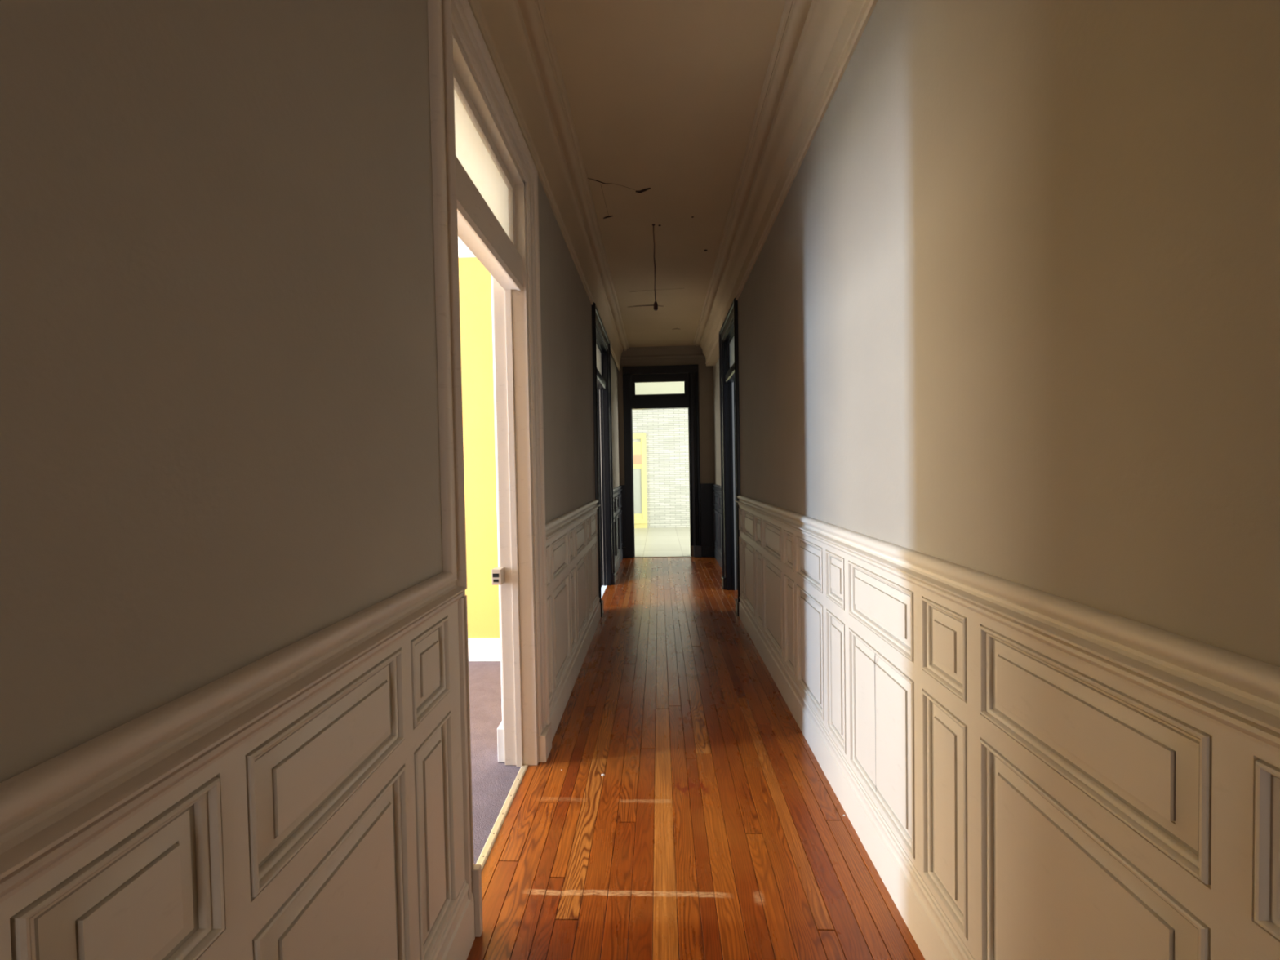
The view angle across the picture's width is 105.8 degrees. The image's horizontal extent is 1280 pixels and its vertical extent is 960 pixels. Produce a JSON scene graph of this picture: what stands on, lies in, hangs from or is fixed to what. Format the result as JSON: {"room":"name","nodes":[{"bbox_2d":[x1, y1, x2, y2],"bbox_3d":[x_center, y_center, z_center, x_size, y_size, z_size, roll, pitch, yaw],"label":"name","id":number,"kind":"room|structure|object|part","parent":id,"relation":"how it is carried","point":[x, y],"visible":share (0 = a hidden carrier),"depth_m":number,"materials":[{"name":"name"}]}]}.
{"room":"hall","nodes":[
{"label":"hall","id":0,"kind":"room"},
{"bbox_2d":[0,0,619,959],"bbox_3d":[-0.558,-0.284,2.468,0.130,3.180,9.900,-1,1,2],"label":"wall","id":1,"kind":"structure","parent":0,"point":[220,451],"depth_m":0.63,"materials":[{"name":"grey paint"}]},
{"bbox_2d":[0,0,474,959],"bbox_3d":[-0.589,-0.050,-0.545,0.041,2.845,3.868,-1,1,2],"label":"trim","id":2,"kind":"structure","parent":1,"relation":"attached to","point":[327,892],"depth_m":0.76,"materials":[{"name":"beige paint"}]},
{"bbox_3d":[-0.547,0.482,0.524,0.020,0.206,0.202,-1,1,2],"label":"panel","id":3,"kind":"part","parent":2,"relation":"part of","materials":[{"name":"beige paint"}]},
{"bbox_3d":[-0.585,0.858,-0.532,0.014,1.030,3.852,-1,1,2],"label":"frame","id":4,"kind":"part","parent":2,"relation":"part of","materials":[{"name":"beige paint"}]},
{"bbox_3d":[-0.534,0.474,0.863,0.020,0.206,0.401,-1,1,2],"label":"panel","id":5,"kind":"part","parent":2,"relation":"part of","materials":[{"name":"beige paint"}]},
{"bbox_3d":[-0.526,0.889,0.872,0.020,0.520,0.401,-1,1,2],"label":"panel","id":6,"kind":"part","parent":2,"relation":"part of","materials":[{"name":"beige paint"}]},
{"bbox_3d":[-0.521,0.466,1.199,0.020,0.206,0.194,-1,1,2],"label":"panel","id":7,"kind":"part","parent":2,"relation":"part of","materials":[{"name":"beige paint"}]},
{"bbox_3d":[-0.513,0.881,1.208,0.020,0.520,0.194,-1,1,2],"label":"panel","id":8,"kind":"part","parent":2,"relation":"part of","materials":[{"name":"beige paint"}]},
{"bbox_3d":[-0.502,0.831,1.388,0.028,0.997,0.040,-1,1,2],"label":"edge moulding","id":9,"kind":"part","parent":2,"relation":"part of","materials":[{"name":"beige paint"}]},
{"bbox_2d":[428,878,475,959],"bbox_3d":[-0.570,1.276,-0.523,0.028,0.192,3.852,-1,1,2],"label":"baseboard","id":10,"kind":"structure","parent":1,"relation":"attached to","point":[456,938],"depth_m":1.30,"materials":[{"name":"beige paint"}]},
{"bbox_2d":[451,0,551,937],"bbox_3d":[-0.587,-0.069,1.808,0.232,2.780,1.060,-1,1,2],"label":"door","id":11,"kind":"structure","parent":1,"relation":"in","point":[497,173],"depth_m":2.18,"materials":[{"name":"beige paint"}]},
{"bbox_3d":[-0.593,-1.146,1.777,0.004,0.295,0.745,-1,1,2],"label":"fanlight pane","id":12,"kind":"part","parent":11,"relation":"part of","materials":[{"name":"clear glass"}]},
{"bbox_3d":[-0.593,-1.148,1.777,0.040,0.328,0.781,-1,1,2],"label":"fanlight frame","id":13,"kind":"part","parent":11,"relation":"part of","materials":[{"name":"beige paint"}]},
{"bbox_3d":[-0.680,-0.060,1.805,0.030,2.765,1.045,-1,1,2],"label":"room casing","id":14,"kind":"part","parent":11,"relation":"part of","materials":[{"name":"white paint"}]},
{"bbox_2d":[467,0,629,371],"bbox_3d":[-0.434,-1.710,2.421,0.170,0.337,9.880,-1,1,2],"label":"trim","id":15,"kind":"structure","parent":1,"relation":"attached to","point":[517,35],"depth_m":2.40,"materials":[{"name":"beige paint"}]},
{"bbox_2d":[545,499,599,701],"bbox_3d":[-0.418,0.741,3.407,0.041,1.084,2.120,-1,1,2],"label":"trim","id":16,"kind":"structure","parent":1,"relation":"attached to","point":[572,589],"depth_m":3.01,"materials":[{"name":"beige paint"}]},
{"bbox_3d":[-0.472,0.438,2.434,0.020,0.206,0.117,-1,1,2],"label":"panel","id":17,"kind":"part","parent":16,"relation":"part of","materials":[{"name":"beige paint"}]},
{"bbox_3d":[-0.465,0.853,2.444,0.020,0.520,0.117,-1,1,2],"label":"panel","id":18,"kind":"part","parent":16,"relation":"part of","materials":[{"name":"beige paint"}]},
{"bbox_3d":[-0.460,0.431,2.762,0.020,0.206,0.428,-1,1,2],"label":"panel","id":19,"kind":"part","parent":16,"relation":"part of","materials":[{"name":"beige paint"}]},
{"bbox_3d":[-0.452,0.846,2.771,0.020,0.520,0.428,-1,1,2],"label":"panel","id":20,"kind":"part","parent":16,"relation":"part of","materials":[{"name":"beige paint"}]},
{"bbox_3d":[-0.445,0.423,3.124,0.020,0.206,0.192,-1,1,2],"label":"panel","id":21,"kind":"part","parent":16,"relation":"part of","materials":[{"name":"beige paint"}]},
{"bbox_3d":[-0.426,0.247,3.396,0.040,0.095,2.120,-1,1,2],"label":"chair rail","id":22,"kind":"part","parent":16,"relation":"part of","materials":[{"name":"beige paint"}]},
{"bbox_3d":[-0.438,0.838,3.133,0.020,0.520,0.192,-1,1,2],"label":"panel","id":23,"kind":"part","parent":16,"relation":"part of","materials":[{"name":"beige paint"}]},
{"bbox_3d":[-0.431,0.414,3.487,0.020,0.206,0.425,-1,1,2],"label":"panel","id":24,"kind":"part","parent":16,"relation":"part of","materials":[{"name":"beige paint"}]},
{"bbox_3d":[-0.423,0.829,3.497,0.020,0.520,0.425,-1,1,2],"label":"panel","id":25,"kind":"part","parent":16,"relation":"part of","materials":[{"name":"beige paint"}]},
{"bbox_3d":[-0.417,0.406,3.840,0.020,0.206,0.170,-1,1,2],"label":"panel","id":26,"kind":"part","parent":16,"relation":"part of","materials":[{"name":"beige paint"}]},
{"bbox_3d":[-0.409,0.821,3.849,0.020,0.520,0.170,-1,1,2],"label":"panel","id":27,"kind":"part","parent":16,"relation":"part of","materials":[{"name":"beige paint"}]},
{"bbox_3d":[-0.404,0.399,4.169,0.020,0.206,0.390,-1,1,2],"label":"panel","id":28,"kind":"part","parent":16,"relation":"part of","materials":[{"name":"beige paint"}]},
{"bbox_3d":[-0.397,0.814,4.178,0.020,0.520,0.390,-1,1,2],"label":"panel","id":29,"kind":"part","parent":16,"relation":"part of","materials":[{"name":"beige paint"}]},
{"bbox_2d":[549,596,600,741],"bbox_3d":[-0.415,1.187,3.417,0.028,0.192,2.120,-1,1,2],"label":"baseboard","id":30,"kind":"structure","parent":1,"relation":"attached to","point":[558,701],"depth_m":2.99,"materials":[{"name":"beige paint"}]},
{"bbox_2d":[591,302,615,617],"bbox_3d":[-0.434,-0.189,5.088,0.174,2.870,1.360,-1,1,2],"label":"door","id":31,"kind":"structure","parent":1,"relation":"in","point":[601,343],"depth_m":5.61,"materials":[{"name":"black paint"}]},
{"bbox_3d":[-0.465,-1.291,5.064,0.004,0.325,1.020,-1,1,2],"label":"fanlight pane","id":32,"kind":"part","parent":31,"relation":"part of","materials":[{"name":"clear glass"}]},
{"bbox_3d":[-0.465,-1.292,5.064,0.040,0.358,1.056,-1,1,2],"label":"fanlight frame","id":33,"kind":"part","parent":31,"relation":"part of","materials":[{"name":"blue paint"}]},
{"bbox_2d":[613,485,622,574],"bbox_3d":[-0.311,0.657,6.619,0.040,1.107,1.630,-1,1,2],"label":"trim","id":34,"kind":"structure","parent":1,"relation":"attached to","point":[617,495],"depth_m":6.73,"materials":[{"name":"grey paint"}]},
{"bbox_3d":[-0.335,0.333,6.080,0.018,0.206,0.467,-1,1,2],"label":"panel","id":35,"kind":"part","parent":34,"relation":"part of","materials":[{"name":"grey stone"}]},
{"bbox_3d":[-0.328,0.747,6.089,0.018,0.520,0.467,-1,1,2],"label":"panel","id":36,"kind":"part","parent":34,"relation":"part of","materials":[{"name":"black wood"}]},
{"bbox_3d":[-0.315,0.321,6.596,0.018,0.206,0.467,-1,1,2],"label":"panel","id":37,"kind":"part","parent":34,"relation":"part of","materials":[{"name":"black wood"}]},
{"bbox_3d":[-0.324,0.681,6.620,0.014,1.060,1.630,-1,1,2],"label":"frame","id":38,"kind":"part","parent":34,"relation":"part of","materials":[{"name":"black wood"}]},
{"bbox_3d":[-0.307,0.736,6.606,0.018,0.520,0.467,-1,1,2],"label":"panel","id":39,"kind":"part","parent":34,"relation":"part of","materials":[{"name":"black wood"}]},
{"bbox_3d":[-0.321,0.151,6.608,0.040,0.095,1.630,-1,1,2],"label":"chair rail","id":40,"kind":"part","parent":34,"relation":"part of","materials":[{"name":"black wood"}]},
{"bbox_3d":[-0.309,1.114,6.629,0.028,0.192,1.630,-1,1,2],"label":"baseboard","id":41,"kind":"part","parent":34,"relation":"part of","materials":[{"name":"wood"}]},
{"bbox_3d":[-0.295,0.309,7.113,0.018,0.206,0.467,-1,1,2],"label":"panel","id":42,"kind":"part","parent":34,"relation":"part of","materials":[{"name":"black wood"}]},
{"bbox_3d":[-0.287,0.724,7.122,0.018,0.520,0.467,-1,1,2],"label":"panel","id":43,"kind":"part","parent":34,"relation":"part of","materials":[{"name":"black wood"}]},
{"bbox_2d":[458,257,499,638],"bbox_3d":[-2.728,-0.328,3.548,4.280,3.300,0.100,-1,1,2],"label":"wall","id":44,"kind":"structure","parent":0,"point":[474,279],"depth_m":3.44,"materials":[{"name":"paint"}]},
{"bbox_2d":[457,236,475,257],"bbox_3d":[-2.859,-1.702,0.972,4.270,0.435,4.995,-1,1,2],"label":"trim","id":45,"kind":"structure","parent":44,"relation":"attached to","point":[464,251],"depth_m":3.39,"materials":[{"name":"white paint"}]},
{"bbox_2d":[467,637,500,661],"bbox_3d":[-2.712,1.245,3.361,4.270,0.162,0.345,-1,1,2],"label":"baseboard","id":46,"kind":"structure","parent":44,"relation":"attached to","point":[480,649],"depth_m":3.45,"materials":[{"name":"white paint"}]},
{"bbox_2d":[632,408,689,528],"bbox_3d":[0.432,-0.603,11.151,5.200,3.400,0.100,-1,1,2],"label":"wall","id":47,"kind":"structure","parent":0,"point":[666,430],"depth_m":11.10,"materials":[{"name":"white stone"}]},
{"bbox_2d":[634,527,690,555],"bbox_3d":[0.391,1.168,9.346,5.200,0.060,3.590,-1,1,2],"label":"floor","id":48,"kind":"structure","parent":0,"point":[652,540],"depth_m":9.03,"materials":[{"name":"tile"}]},
{"bbox_2d":[632,433,647,528],"bbox_3d":[-0.279,0.026,11.110,0.860,2.170,0.066,-1,1,2],"label":"framed panel","id":49,"kind":"object","parent":48,"relation":"on","point":[639,447],"visible":0.38,"depth_m":11.08,"materials":[{"name":"yellow paint"}]},
{"bbox_3d":[-0.274,0.260,11.138,0.620,1.040,0.019,-1,1,2],"label":"pane","id":50,"kind":"part","parent":49,"relation":"part of","materials":[{"name":"grey glass"}]},
{"bbox_3d":[-0.264,0.835,11.138,0.620,0.110,0.045,-1,1,2],"label":"rail","id":51,"kind":"part","parent":49,"relation":"part of","materials":[{"name":"yellow paint"}]},
{"bbox_2d":[543,0,786,346],"bbox_3d":[0.172,-1.922,2.417,1.720,0.091,10.130,-1,1,2],"label":"ceiling","id":52,"kind":"structure","parent":0,"point":[664,95],"depth_m":2.57,"materials":[{"name":"beige paint"}]},
{"bbox_2d":[652,223,657,311],"bbox_3d":[0.112,-1.595,3.629,0.034,0.635,0.032,-1,1,2],"label":"pendant cord","id":53,"kind":"object","parent":52,"relation":"hanging from","point":[655,305],"visible":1,"depth_m":3.62,"materials":[{"name":"black plastic"}]},
{"bbox_3d":[0.110,-1.625,3.629,0.015,0.575,0.010,-1,1,2],"label":"cord","id":54,"kind":"part","parent":53,"relation":"part of","materials":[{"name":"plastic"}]},
{"bbox_2d":[617,357,715,556],"bbox_3d":[0.409,-0.411,7.447,1.450,3.180,0.130,-1,1,2],"label":"wall","id":55,"kind":"structure","parent":0,"point":[705,372],"depth_m":7.36,"materials":[{"name":"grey paint"}]},
{"bbox_2d":[622,364,702,557],"bbox_3d":[0.339,-0.272,7.426,1.152,2.925,0.185,-1,1,2],"label":"door","id":56,"kind":"structure","parent":55,"relation":"in","point":[655,389],"depth_m":7.37,"materials":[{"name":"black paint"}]},
{"bbox_3d":[-0.179,-0.209,7.395,0.117,2.800,0.030,-1,1,2],"label":"casing","id":57,"kind":"part","parent":56,"relation":"part of","materials":[{"name":"blue paint"}]},
{"bbox_3d":[0.302,-1.434,7.413,0.885,0.370,0.040,-1,1,2],"label":"fanlight frame","id":58,"kind":"part","parent":56,"relation":"part of","materials":[{"name":"blue paint"}]},
{"bbox_3d":[0.299,-1.559,7.401,0.845,0.120,0.040,-1,1,2],"label":"fanlight rail","id":59,"kind":"part","parent":56,"relation":"part of","materials":[{"name":"blue paint"}]},
{"bbox_3d":[0.303,-1.394,7.418,0.785,0.290,0.004,-1,1,2],"label":"fanlight pane","id":60,"kind":"part","parent":56,"relation":"part of","materials":[{"name":"clear glass"}]},
{"bbox_3d":[0.308,-1.675,7.335,1.147,0.115,0.045,-1,1,2],"label":"head casing","id":61,"kind":"part","parent":56,"relation":"part of","materials":[{"name":"blue paint"}]},
{"bbox_3d":[0.834,-0.312,7.345,0.145,2.630,0.045,-1,1,2],"label":"casing","id":62,"kind":"part","parent":56,"relation":"part of","materials":[{"name":"blue paint"}]},
{"bbox_2d":[620,345,705,359],"bbox_3d":[0.376,-1.923,7.284,1.450,0.150,0.130,-1,1,2],"label":"trim","id":63,"kind":"structure","parent":55,"relation":"attached to","point":[686,351],"depth_m":7.30,"materials":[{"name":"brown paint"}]},
{"bbox_2d":[620,483,715,557],"bbox_3d":[0.424,0.623,7.388,1.420,1.115,0.035,-1,1,2],"label":"trim","id":64,"kind":"structure","parent":55,"relation":"attached to","point":[707,507],"depth_m":7.37,"materials":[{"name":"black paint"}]},
{"bbox_3d":[-0.252,0.647,7.425,0.065,1.090,0.015,-1,1,2],"label":"frame","id":65,"kind":"part","parent":64,"relation":"part of","materials":[{"name":"blue paint"}]},
{"bbox_3d":[-0.244,1.112,7.428,0.065,0.160,0.028,-1,1,2],"label":"baseboard","id":66,"kind":"part","parent":64,"relation":"part of","materials":[{"name":"blue paint"}]},
{"bbox_3d":[1.021,0.067,7.351,0.205,0.025,0.035,-1,1,2],"label":"chair rail","id":67,"kind":"part","parent":64,"relation":"part of","materials":[{"name":"blue paint"}]},
{"bbox_3d":[1.032,0.624,7.374,0.205,1.090,0.015,-1,1,2],"label":"frame","id":68,"kind":"part","parent":64,"relation":"part of","materials":[{"name":"blue paint"}]},
{"bbox_3d":[1.040,1.089,7.378,0.205,0.160,0.028,-1,1,2],"label":"baseboard","id":69,"kind":"part","parent":64,"relation":"part of","materials":[{"name":"blue paint"}]},
{"bbox_2d":[466,556,924,959],"bbox_3d":[-1.992,1.361,2.562,5.970,0.060,9.900,-1,1,2],"label":"floor","id":70,"kind":"structure","parent":0,"point":[713,828],"depth_m":1.89,"materials":[{"name":"brown wood"}]},
{"bbox_2d":[475,764,528,871],"bbox_3d":[-0.543,1.318,1.821,0.032,0.008,0.795,-1,1,2],"label":"threshold strip","id":71,"kind":"object","parent":70,"relation":"on","point":[486,850],"visible":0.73,"depth_m":1.87,"materials":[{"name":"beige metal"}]},
{"bbox_2d":[712,0,1279,959],"bbox_3d":[0.941,-0.310,2.409,0.240,3.180,9.900,-1,1,2],"label":"wall","id":72,"kind":"structure","parent":0,"point":[1009,310],"depth_m":0.90,"materials":[{"name":"grey paint"}]},
{"bbox_2d":[707,341,719,365],"bbox_3d":[1.001,-1.817,6.181,0.118,0.335,1.790,-1,1,2],"label":"trim","id":73,"kind":"structure","parent":72,"relation":"attached to","point":[715,356],"depth_m":6.53,"materials":[{"name":"beige paint"}]},
{"bbox_2d":[712,484,722,568],"bbox_3d":[1.092,0.635,6.428,0.040,1.107,1.900,-1,1,2],"label":"trim","id":74,"kind":"structure","parent":72,"relation":"attached to","point":[717,493],"depth_m":6.89,"materials":[{"name":"grey paint"}]},
{"bbox_3d":[1.106,0.286,7.012,0.018,0.206,0.557,-1,1,2],"label":"panel","id":75,"kind":"part","parent":74,"relation":"part of","materials":[{"name":"grey wood"}]},
{"bbox_3d":[1.114,0.701,7.021,0.018,0.520,0.557,-1,1,2],"label":"panel","id":76,"kind":"part","parent":74,"relation":"part of","materials":[{"name":"black wood"}]},
{"bbox_3d":[1.083,0.130,6.417,0.040,0.095,1.900,-1,1,2],"label":"chair rail","id":77,"kind":"part","parent":74,"relation":"part of","materials":[{"name":"black wood"}]},
{"bbox_3d":[1.105,0.659,6.428,0.014,1.060,1.900,-1,1,2],"label":"frame","id":78,"kind":"part","parent":74,"relation":"part of","materials":[{"name":"black wood"}]},
{"bbox_3d":[1.106,1.093,6.438,0.028,0.192,1.900,-1,1,2],"label":"baseboard","id":79,"kind":"part","parent":74,"relation":"part of","materials":[{"name":"wood"}]},
{"bbox_3d":[1.082,0.299,6.406,0.018,0.206,0.557,-1,1,2],"label":"panel","id":80,"kind":"part","parent":74,"relation":"part of","materials":[{"name":"black wood"}]},
{"bbox_3d":[1.090,0.714,6.415,0.018,0.520,0.557,-1,1,2],"label":"panel","id":81,"kind":"part","parent":74,"relation":"part of","materials":[{"name":"black wood"}]},
{"bbox_2d":[719,297,740,616],"bbox_3d":[0.969,-0.211,4.902,0.174,2.870,1.100,-1,1,2],"label":"door","id":82,"kind":"structure","parent":72,"relation":"in","point":[728,333],"depth_m":5.29,"materials":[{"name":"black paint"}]},
{"bbox_3d":[0.959,-1.314,4.878,0.040,0.358,0.796,-1,1,2],"label":"fanlight frame","id":83,"kind":"part","parent":82,"relation":"part of","materials":[{"name":"blue paint"}]},
{"bbox_3d":[0.960,-1.313,4.878,0.004,0.325,0.760,-1,1,2],"label":"fanlight pane","id":84,"kind":"part","parent":82,"relation":"part of","materials":[{"name":"clear glass"}]},
{"bbox_2d":[693,0,877,365],"bbox_3d":[0.690,-1.727,2.261,0.200,0.337,9.650,-1,1,2],"label":"trim","id":85,"kind":"structure","parent":72,"relation":"attached to","point":[815,42],"depth_m":2.40,"materials":[{"name":"beige paint"}]},
{"bbox_2d":[738,595,974,959],"bbox_3d":[0.777,1.219,0.983,0.028,0.192,6.970,-1,1,2],"label":"baseboard","id":86,"kind":"structure","parent":72,"relation":"attached to","point":[934,934],"depth_m":1.65,"materials":[{"name":"beige paint"}]},
{"bbox_2d":[734,494,1279,959],"bbox_3d":[0.763,0.764,0.973,0.041,1.102,6.970,-1,1,2],"label":"wainscoting","id":87,"kind":"structure","parent":72,"relation":"attached to","point":[1060,895],"depth_m":0.93,"materials":[{"name":"beige paint"}]},
{"bbox_3d":[0.898,0.354,4.277,0.020,0.206,0.200,-1,1,2],"label":"panel","id":88,"kind":"part","parent":87,"relation":"part of","materials":[{"name":"beige paint"}]},
{"bbox_3d":[0.905,0.768,4.286,0.020,0.520,0.200,-1,1,2],"label":"panel","id":89,"kind":"part","parent":87,"relation":"part of","materials":[{"name":"beige paint"}]},
{"bbox_3d":[0.883,0.362,3.908,0.020,0.206,0.450,-1,1,2],"label":"panel","id":90,"kind":"part","parent":87,"relation":"part of","materials":[{"name":"beige paint"}]},
{"bbox_3d":[0.891,0.777,3.917,0.020,0.520,0.450,-1,1,2],"label":"panel","id":91,"kind":"part","parent":87,"relation":"part of","materials":[{"name":"beige paint"}]},
{"bbox_3d":[0.868,0.371,3.522,0.020,0.206,0.218,-1,1,2],"label":"panel","id":92,"kind":"part","parent":87,"relation":"part of","materials":[{"name":"beige paint"}]},
{"bbox_3d":[0.876,0.786,3.531,0.020,0.520,0.218,-1,1,2],"label":"panel","id":93,"kind":"part","parent":87,"relation":"part of","materials":[{"name":"beige paint"}]},
{"bbox_3d":[0.852,0.380,3.106,0.020,0.206,0.495,-1,1,2],"label":"panel","id":94,"kind":"part","parent":87,"relation":"part of","materials":[{"name":"beige paint"}]},
{"bbox_3d":[0.859,0.795,3.115,0.020,0.520,0.495,-1,1,2],"label":"panel","id":95,"kind":"part","parent":87,"relation":"part of","materials":[{"name":"beige paint"}]},
{"bbox_3d":[0.836,0.390,2.699,0.020,0.206,0.200,-1,1,2],"label":"panel","id":96,"kind":"part","parent":87,"relation":"part of","materials":[{"name":"beige paint"}]},
{"bbox_3d":[0.843,0.804,2.708,0.020,0.520,0.200,-1,1,2],"label":"panel","id":97,"kind":"part","parent":87,"relation":"part of","materials":[{"name":"beige paint"}]},
{"bbox_3d":[0.822,0.398,2.345,0.020,0.206,0.407,-1,1,2],"label":"panel","id":98,"kind":"part","parent":87,"relation":"part of","materials":[{"name":"beige paint"}]},
{"bbox_3d":[0.829,0.812,2.354,0.020,0.520,0.407,-1,1,2],"label":"panel","id":99,"kind":"part","parent":87,"relation":"part of","materials":[{"name":"beige paint"}]},
{"bbox_3d":[0.808,0.406,1.992,0.020,0.206,0.210,-1,1,2],"label":"panel","id":100,"kind":"part","parent":87,"relation":"part of","materials":[{"name":"beige paint"}]},
{"bbox_3d":[0.816,0.820,2.002,0.020,0.520,0.210,-1,1,2],"label":"panel","id":101,"kind":"part","parent":87,"relation":"part of","materials":[{"name":"beige paint"}]},
{"bbox_3d":[0.793,0.414,1.611,0.020,0.206,0.473,-1,1,2],"label":"panel","id":102,"kind":"part","parent":87,"relation":"part of","materials":[{"name":"beige paint"}]},
{"bbox_3d":[0.801,0.829,1.621,0.020,0.520,0.473,-1,1,2],"label":"panel","id":103,"kind":"part","parent":87,"relation":"part of","materials":[{"name":"beige paint"}]},
{"bbox_3d":[0.778,0.423,1.235,0.020,0.206,0.195,-1,1,2],"label":"panel","id":104,"kind":"part","parent":87,"relation":"part of","materials":[{"name":"beige paint"}]},
{"bbox_3d":[0.786,0.838,1.244,0.020,0.520,0.195,-1,1,2],"label":"panel","id":105,"kind":"part","parent":87,"relation":"part of","materials":[{"name":"beige paint"}]},
{"bbox_3d":[0.753,0.261,0.962,0.040,0.095,6.970,-1,1,2],"label":"chair rail","id":106,"kind":"part","parent":87,"relation":"part of","materials":[{"name":"beige paint"}]},
{"bbox_3d":[0.771,0.846,0.872,0.020,0.520,0.458,-1,1,2],"label":"panel","id":107,"kind":"part","parent":87,"relation":"part of","materials":[{"name":"beige paint"}]},
{"bbox_3d":[0.764,0.431,0.863,0.020,0.206,0.458,-1,1,2],"label":"panel","id":108,"kind":"part","parent":87,"relation":"part of","materials":[{"name":"beige paint"}]},
{"bbox_3d":[0.749,0.440,0.486,0.020,0.206,0.209,-1,1,2],"label":"panel","id":109,"kind":"part","parent":87,"relation":"part of","materials":[{"name":"beige paint"}]}
]}

